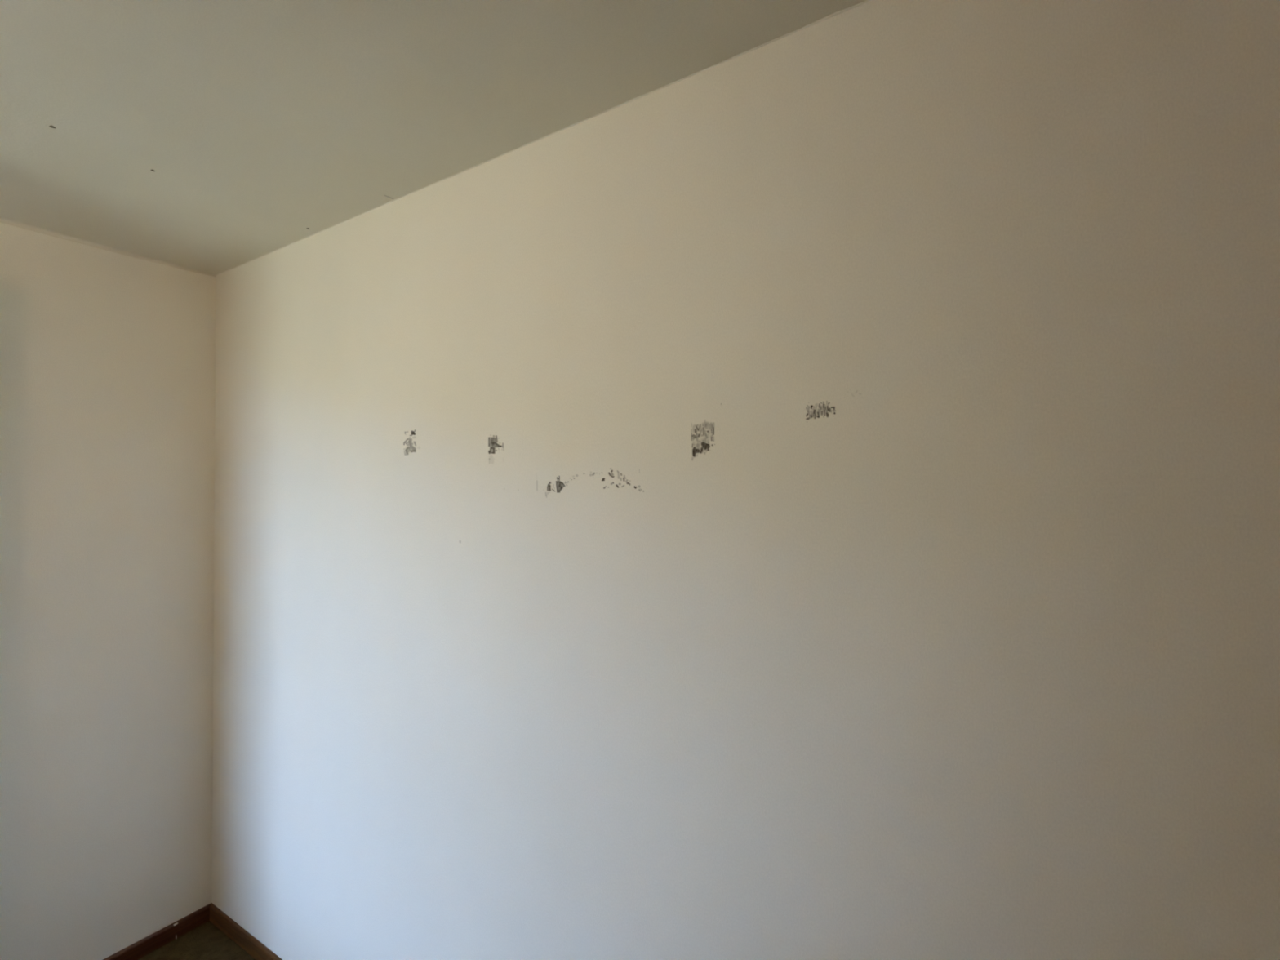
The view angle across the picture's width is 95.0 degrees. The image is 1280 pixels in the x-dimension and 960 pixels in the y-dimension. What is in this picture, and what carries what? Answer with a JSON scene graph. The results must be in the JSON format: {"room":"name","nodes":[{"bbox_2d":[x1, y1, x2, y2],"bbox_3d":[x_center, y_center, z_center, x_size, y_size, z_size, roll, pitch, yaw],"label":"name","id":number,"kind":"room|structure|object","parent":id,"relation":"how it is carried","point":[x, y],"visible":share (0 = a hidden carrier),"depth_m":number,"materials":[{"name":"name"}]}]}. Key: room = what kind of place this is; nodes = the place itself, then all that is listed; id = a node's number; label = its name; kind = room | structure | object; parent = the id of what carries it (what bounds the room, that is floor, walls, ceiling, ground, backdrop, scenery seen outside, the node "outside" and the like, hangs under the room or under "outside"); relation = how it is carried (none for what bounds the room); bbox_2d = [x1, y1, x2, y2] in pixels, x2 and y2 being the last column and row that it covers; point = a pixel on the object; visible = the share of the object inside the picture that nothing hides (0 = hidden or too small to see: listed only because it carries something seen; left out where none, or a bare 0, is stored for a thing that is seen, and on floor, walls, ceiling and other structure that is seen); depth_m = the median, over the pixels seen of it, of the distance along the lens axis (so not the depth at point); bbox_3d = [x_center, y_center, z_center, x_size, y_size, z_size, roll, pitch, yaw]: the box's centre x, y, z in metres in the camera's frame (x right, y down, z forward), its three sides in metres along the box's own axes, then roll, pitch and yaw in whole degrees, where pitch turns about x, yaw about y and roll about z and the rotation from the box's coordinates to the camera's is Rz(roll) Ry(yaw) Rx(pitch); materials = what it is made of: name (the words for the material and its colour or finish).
{"room":"empty room","nodes":[
{"label":"empty room","id":0,"kind":"room"},
{"bbox_2d":[0,222,215,959],"bbox_3d":[-2.532,0.489,1.557,0.820,2.560,2.111,-1,-1,32],"label":"wall","id":1,"kind":"structure","parent":0,"point":[108,358],"depth_m":1.96,"materials":[{"name":"paint"}]},
{"bbox_2d":[102,902,211,959],"bbox_3d":[-1.839,1.624,1.857,0.012,0.058,0.842,-1,-1,32],"label":"baseboard","id":2,"kind":"structure","parent":1,"relation":"attached to","point":[139,949],"depth_m":2.08,"materials":[{"name":"brown wood"}]},
{"bbox_2d":[137,920,255,959],"bbox_3d":[-0.423,1.682,0.283,5.520,0.120,2.011,-1,-1,32],"label":"floor","id":3,"kind":"structure","parent":0,"point":[206,941],"depth_m":2.07,"materials":[{"name":"brown carpet"}]},
{"bbox_2d":[0,0,866,276],"bbox_3d":[-0.399,-0.911,0.359,5.740,0.213,2.311,-1,-1,32],"label":"ceiling","id":4,"kind":"structure","parent":0,"point":[212,138],"depth_m":1.22,"materials":[{"name":"paint"}]},
{"bbox_2d":[211,0,1279,959],"bbox_3d":[0.461,0.469,1.046,5.040,2.560,0.206,-1,-1,32],"label":"wall","id":5,"kind":"structure","parent":0,"point":[977,657],"depth_m":1.05,"materials":[{"name":"paint"}]},
{"bbox_2d":[209,902,282,959],"bbox_3d":[0.411,1.600,0.941,4.799,0.056,0.012,-1,-1,32],"label":"baseboard","id":6,"kind":"structure","parent":5,"relation":"attached to","point":[246,941],"depth_m":2.08,"materials":[{"name":"brown wood"}]},
{"bbox_2d":[402,429,421,455],"bbox_3d":[-0.631,-0.104,1.620,0.079,0.073,0.001,-1,-1,32],"label":"residue patch","id":7,"kind":"object","parent":5,"relation":"attached to","point":[411,446],"visible":1,"depth_m":1.62,"materials":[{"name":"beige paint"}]},
{"bbox_2d":[488,431,504,464],"bbox_3d":[-0.356,-0.079,1.448,0.056,0.080,0.001,-1,-1,32],"label":"residue patch","id":8,"kind":"object","parent":5,"relation":"attached to","point":[493,443],"visible":1,"depth_m":1.45,"materials":[{"name":"grey paint"}]},
{"bbox_2d":[535,467,644,497],"bbox_3d":[-0.118,0.007,1.298,0.300,0.066,0.001,-1,-1,32],"label":"residue","id":9,"kind":"object","parent":5,"relation":"attached to","point":[559,485],"visible":1,"depth_m":1.30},
{"bbox_2d":[690,402,722,461],"bbox_3d":[0.130,-0.093,1.145,0.069,0.111,0.001,-1,-1,32],"label":"residue patch","id":10,"kind":"object","parent":5,"relation":"attached to","point":[705,430],"visible":1,"depth_m":1.15,"materials":[{"name":"grey paint"}]},
{"bbox_2d":[805,397,836,423],"bbox_3d":[0.317,-0.122,1.028,0.054,0.043,0.001,-1,-1,32],"label":"residue patch","id":11,"kind":"object","parent":5,"relation":"attached to","point":[815,411],"visible":1,"depth_m":1.03,"materials":[{"name":"grey paint"}]},
{"bbox_2d":[843,389,861,399],"bbox_3d":[0.362,-0.146,1.000,0.030,0.018,0.001,-1,-1,32],"label":"faint smudge","id":12,"kind":"object","parent":5,"relation":"attached to","point":[856,391],"visible":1,"depth_m":1.00,"materials":[{"name":"beige paint"}]}
]}

